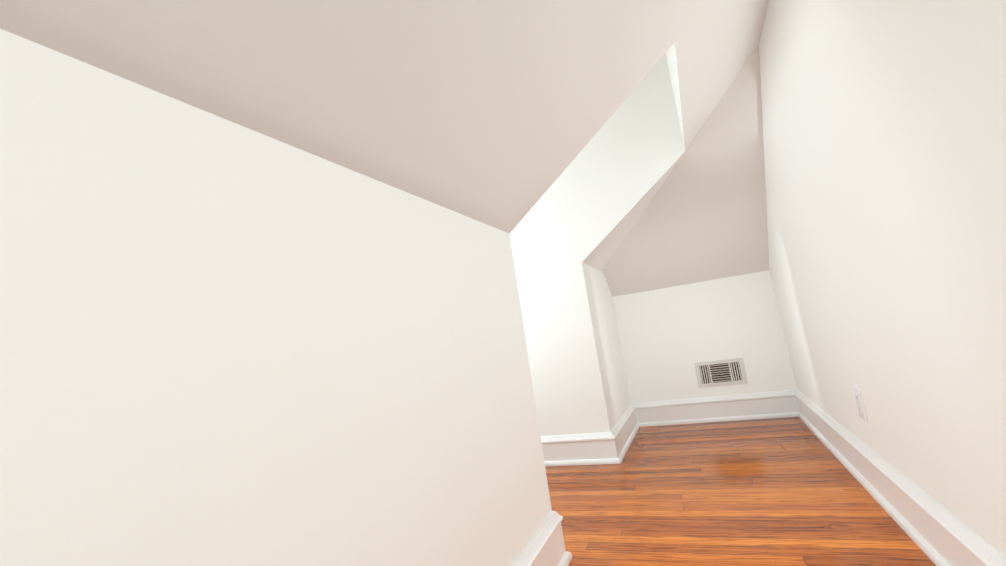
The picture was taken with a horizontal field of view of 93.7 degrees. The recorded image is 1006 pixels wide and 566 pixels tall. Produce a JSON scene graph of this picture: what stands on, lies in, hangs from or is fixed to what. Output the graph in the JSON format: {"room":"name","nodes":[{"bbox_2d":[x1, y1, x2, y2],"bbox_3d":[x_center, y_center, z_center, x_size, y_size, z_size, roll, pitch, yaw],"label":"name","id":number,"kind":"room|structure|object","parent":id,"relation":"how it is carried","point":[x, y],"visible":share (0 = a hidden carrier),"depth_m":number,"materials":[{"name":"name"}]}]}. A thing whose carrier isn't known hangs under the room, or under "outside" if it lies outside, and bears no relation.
{"room":"attic room","nodes":[
{"label":"attic room","id":0,"kind":"room"},
{"bbox_2d":[0,29,630,565],"bbox_3d":[-0.158,0.334,0.981,0.001,1.110,5.300,-11,-7,22],"label":"wall","id":1,"kind":"structure","parent":0,"point":[226,343],"depth_m":0.63,"materials":[{"name":"paint"}]},
{"bbox_2d":[512,511,571,565],"bbox_3d":[-0.445,0.745,0.027,0.034,0.160,3.367,-11,-7,22],"label":"baseboard","id":2,"kind":"structure","parent":1,"relation":"attached to","point":[547,547],"depth_m":1.44,"materials":[{"name":"white wood"}]},
{"bbox_2d":[613,403,643,455],"bbox_3d":[0.778,0.915,2.955,0.034,0.160,0.780,-11,-7,22],"label":"baseboard","id":3,"kind":"structure","parent":1,"relation":"attached to","point":[629,423],"depth_m":3.04,"materials":[{"name":"white wood"}]},
{"bbox_2d":[0,0,768,270],"bbox_3d":[0.143,-0.698,0.790,1.060,0.782,5.070,-11,-7,22],"label":"ceiling","id":4,"kind":"structure","parent":0,"point":[497,114],"depth_m":0.91,"materials":[{"name":"paint"}]},
{"bbox_2d":[510,54,684,435],"bbox_3d":[0.251,-0.057,2.775,1.738,2.180,0.001,-11,-7,22],"label":"wall","id":5,"kind":"structure","parent":0,"point":[623,161],"depth_m":2.69,"materials":[{"name":"paint"}]},
{"bbox_2d":[541,425,623,465],"bbox_3d":[0.113,0.990,2.754,1.124,0.160,0.034,-11,-7,22],"label":"baseboard","id":6,"kind":"structure","parent":5,"relation":"attached to","point":[605,447],"depth_m":2.62,"materials":[{"name":"white wood"}]},
{"bbox_2d":[665,43,684,147],"bbox_3d":[0.714,-1.023,2.037,0.001,0.592,1.108,-11,-7,22],"label":"wall","id":7,"kind":"structure","parent":0,"point":[670,53],"depth_m":2.11,"materials":[{"name":"paint"}]},
{"bbox_2d":[603,44,768,296],"bbox_3d":[0.977,-0.498,2.747,1.060,0.958,1.261,-11,-7,22],"label":"ceiling slope","id":8,"kind":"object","parent":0,"point":[702,217],"visible":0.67,"depth_m":2.80,"materials":[{"name":"paint"}]},
{"bbox_2d":[613,270,796,402],"bbox_3d":[1.358,0.465,3.216,1.060,0.935,0.001,-11,-7,22],"label":"wall","id":9,"kind":"structure","parent":0,"point":[670,337],"depth_m":3.23,"materials":[{"name":"paint"}]},
{"bbox_2d":[636,390,795,426],"bbox_3d":[1.372,0.852,3.170,0.980,0.160,0.034,-11,-7,22],"label":"baseboard","id":10,"kind":"structure","parent":9,"relation":"attached to","point":[774,404],"depth_m":3.14,"materials":[{"name":"white wood"}]},
{"bbox_2d":[694,358,747,387],"bbox_3d":[1.459,0.604,3.162,0.303,0.169,0.008,-11,-7,22],"label":"air vent","id":11,"kind":"object","parent":9,"relation":"in","point":[721,372],"visible":1,"depth_m":3.16,"materials":[{"name":"white metal"}]},
{"bbox_2d":[545,417,935,565],"bbox_3d":[-0.104,0.884,0.926,2.420,0.001,5.600,-11,-7,22],"label":"floor","id":12,"kind":"structure","parent":0,"point":[787,491],"depth_m":1.81,"materials":[{"name":"brown wood"}]},
{"bbox_2d":[759,0,1005,558],"bbox_3d":[0.722,-0.245,0.647,0.027,1.910,5.300,-11,-7,22],"label":"wall","id":13,"kind":"structure","parent":0,"point":[884,131],"depth_m":1.13,"materials":[{"name":"paint"}]},
{"bbox_2d":[853,386,866,420],"bbox_3d":[1.292,0.436,1.708,0.007,0.116,0.072,-11,-7,22],"label":"electrical outlet plate","id":14,"kind":"object","parent":13,"relation":"attached to","point":[859,403],"visible":0.98,"depth_m":1.70,"materials":[{"name":"white plastic"}]},
{"bbox_2d":[788,389,1005,565],"bbox_3d":[0.846,0.615,0.545,0.034,0.160,5.300,-11,-7,22],"label":"baseboard","id":15,"kind":"structure","parent":13,"relation":"attached to","point":[937,533],"depth_m":1.42,"materials":[{"name":"white wood"}]}
]}

